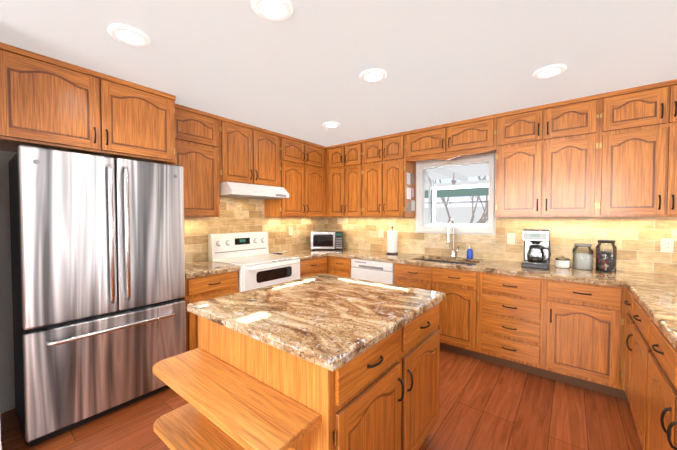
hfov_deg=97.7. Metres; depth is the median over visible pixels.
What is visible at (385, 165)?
upper cabinet
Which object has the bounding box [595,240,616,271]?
jar
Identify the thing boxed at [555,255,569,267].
canister
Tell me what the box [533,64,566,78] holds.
recessed light
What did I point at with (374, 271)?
dishwasher
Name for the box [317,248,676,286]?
countertop
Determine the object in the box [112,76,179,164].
upper cabinet
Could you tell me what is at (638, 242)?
backsplash
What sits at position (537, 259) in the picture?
coffee carafe
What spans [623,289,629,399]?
base cabinet
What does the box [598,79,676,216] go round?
upper cabinet
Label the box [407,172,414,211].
notes
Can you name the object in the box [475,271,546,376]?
base cabinet
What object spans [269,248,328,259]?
countertop
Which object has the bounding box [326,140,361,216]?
upper cabinet
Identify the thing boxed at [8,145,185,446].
refrigerator
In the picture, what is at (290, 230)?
electrical outlet
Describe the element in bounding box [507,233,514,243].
light switch
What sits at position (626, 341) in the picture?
base cabinet
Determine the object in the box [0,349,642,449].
floor
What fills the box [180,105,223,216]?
upper cabinet
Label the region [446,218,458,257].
faucet
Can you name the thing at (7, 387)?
wall
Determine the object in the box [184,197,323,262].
backsplash
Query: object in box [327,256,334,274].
base cabinet
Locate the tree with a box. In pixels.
[433,176,487,223]
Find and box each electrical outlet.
[289,227,292,234]
[379,229,383,237]
[660,238,673,252]
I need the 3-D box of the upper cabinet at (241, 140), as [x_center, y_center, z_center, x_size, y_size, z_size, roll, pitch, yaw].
[-1.181,-0.777,3.277,0.320,0.656,0.454,1,2,38]
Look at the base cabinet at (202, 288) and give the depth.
2.56 m
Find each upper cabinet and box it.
[0,42,115,156]
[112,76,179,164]
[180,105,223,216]
[224,118,259,184]
[260,128,283,187]
[265,134,307,216]
[308,142,325,216]
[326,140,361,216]
[362,132,415,216]
[406,114,497,162]
[494,94,601,216]
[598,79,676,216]
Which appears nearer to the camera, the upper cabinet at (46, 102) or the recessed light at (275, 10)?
the recessed light at (275, 10)
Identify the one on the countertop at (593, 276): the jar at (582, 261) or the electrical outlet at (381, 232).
the jar at (582, 261)
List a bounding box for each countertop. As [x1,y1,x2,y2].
[185,260,239,278]
[187,274,444,365]
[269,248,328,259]
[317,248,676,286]
[621,280,676,350]
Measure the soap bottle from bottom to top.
0.161 m
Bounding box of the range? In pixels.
[208,231,299,291]
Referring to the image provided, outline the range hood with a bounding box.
[220,182,288,199]
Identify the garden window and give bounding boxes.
[416,155,494,232]
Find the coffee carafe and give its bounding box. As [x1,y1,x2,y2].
[527,245,550,262]
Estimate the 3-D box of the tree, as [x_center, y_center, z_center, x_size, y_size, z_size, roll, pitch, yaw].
[3.629,-0.110,8.110,2.779,4.554,1.103,1,2,38]
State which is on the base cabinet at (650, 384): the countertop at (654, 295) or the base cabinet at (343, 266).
the countertop at (654, 295)
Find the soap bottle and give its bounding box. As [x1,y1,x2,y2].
[467,245,472,258]
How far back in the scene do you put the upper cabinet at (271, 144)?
3.51 m
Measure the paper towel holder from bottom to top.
0.352 m
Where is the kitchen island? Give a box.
[153,298,445,449]
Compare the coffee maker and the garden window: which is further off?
the garden window
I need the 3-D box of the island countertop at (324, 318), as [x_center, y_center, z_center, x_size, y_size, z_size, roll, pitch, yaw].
[-0.076,0.442,1.725,1.020,0.040,1.110,1,2,38]
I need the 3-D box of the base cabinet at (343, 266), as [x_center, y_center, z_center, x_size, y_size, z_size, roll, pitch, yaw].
[0.216,0.838,4.036,0.323,0.868,0.627,1,2,38]
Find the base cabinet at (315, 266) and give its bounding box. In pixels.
[300,256,326,278]
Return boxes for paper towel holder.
[386,226,397,253]
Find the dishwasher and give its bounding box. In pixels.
[351,258,393,284]
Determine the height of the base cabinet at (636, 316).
0.868 m
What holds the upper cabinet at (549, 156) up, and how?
attached to the wall at (464, 157)
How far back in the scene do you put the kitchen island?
1.23 m
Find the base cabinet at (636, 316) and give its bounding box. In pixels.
[627,291,644,438]
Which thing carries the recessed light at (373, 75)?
in the ceiling
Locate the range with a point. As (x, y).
(254, 259)
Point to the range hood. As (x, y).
(240, 190)
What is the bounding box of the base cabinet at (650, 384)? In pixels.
[640,311,676,449]
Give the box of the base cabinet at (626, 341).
[624,291,627,398]
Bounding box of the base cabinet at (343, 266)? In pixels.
[335,257,352,277]
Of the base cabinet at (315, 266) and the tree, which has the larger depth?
the tree
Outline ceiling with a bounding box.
[0,0,676,146]
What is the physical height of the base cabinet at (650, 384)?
0.868 m
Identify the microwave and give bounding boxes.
[311,231,342,249]
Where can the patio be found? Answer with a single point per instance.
(463, 173)
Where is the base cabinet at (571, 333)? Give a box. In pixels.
[543,279,626,398]
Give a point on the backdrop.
(460, 213)
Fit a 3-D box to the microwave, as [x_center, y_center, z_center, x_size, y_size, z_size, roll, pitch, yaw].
[-0.175,0.222,4.360,0.460,0.262,0.316,0,2,-4]
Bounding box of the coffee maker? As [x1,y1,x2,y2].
[521,229,550,268]
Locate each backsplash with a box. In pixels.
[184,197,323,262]
[324,215,676,274]
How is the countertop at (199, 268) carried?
on the base cabinet at (202, 288)
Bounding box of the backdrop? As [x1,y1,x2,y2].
[424,175,488,223]
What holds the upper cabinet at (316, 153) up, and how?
attached to the wall at (7, 387)
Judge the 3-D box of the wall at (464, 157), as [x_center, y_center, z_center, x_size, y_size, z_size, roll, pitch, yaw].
[2.629,0.110,2.585,7.200,2.400,0.100,1,2,38]
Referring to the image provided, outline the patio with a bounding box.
[425,163,488,222]
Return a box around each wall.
[0,151,16,412]
[415,152,495,234]
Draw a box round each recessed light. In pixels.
[108,25,149,46]
[252,0,292,20]
[323,122,339,127]
[360,69,386,82]
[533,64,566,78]
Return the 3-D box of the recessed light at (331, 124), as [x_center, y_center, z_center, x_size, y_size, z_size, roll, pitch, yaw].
[-0.077,-1.101,3.269,0.196,0.013,0.196,1,2,38]
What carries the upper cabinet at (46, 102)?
attached to the wall at (7, 387)
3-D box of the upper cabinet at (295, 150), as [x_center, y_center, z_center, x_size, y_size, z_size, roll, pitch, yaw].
[-0.686,-0.614,3.912,0.320,1.016,0.483,1,2,38]
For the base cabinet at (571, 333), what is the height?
0.868 m
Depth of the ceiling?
1.84 m
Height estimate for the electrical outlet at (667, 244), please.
0.116 m
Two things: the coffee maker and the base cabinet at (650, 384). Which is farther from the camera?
the coffee maker
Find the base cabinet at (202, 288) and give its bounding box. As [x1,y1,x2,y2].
[181,270,238,351]
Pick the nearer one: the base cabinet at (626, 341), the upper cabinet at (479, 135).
the base cabinet at (626, 341)
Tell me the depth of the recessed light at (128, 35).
1.65 m
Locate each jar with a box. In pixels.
[572,243,592,269]
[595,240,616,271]
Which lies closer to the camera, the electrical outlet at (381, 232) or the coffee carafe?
the coffee carafe

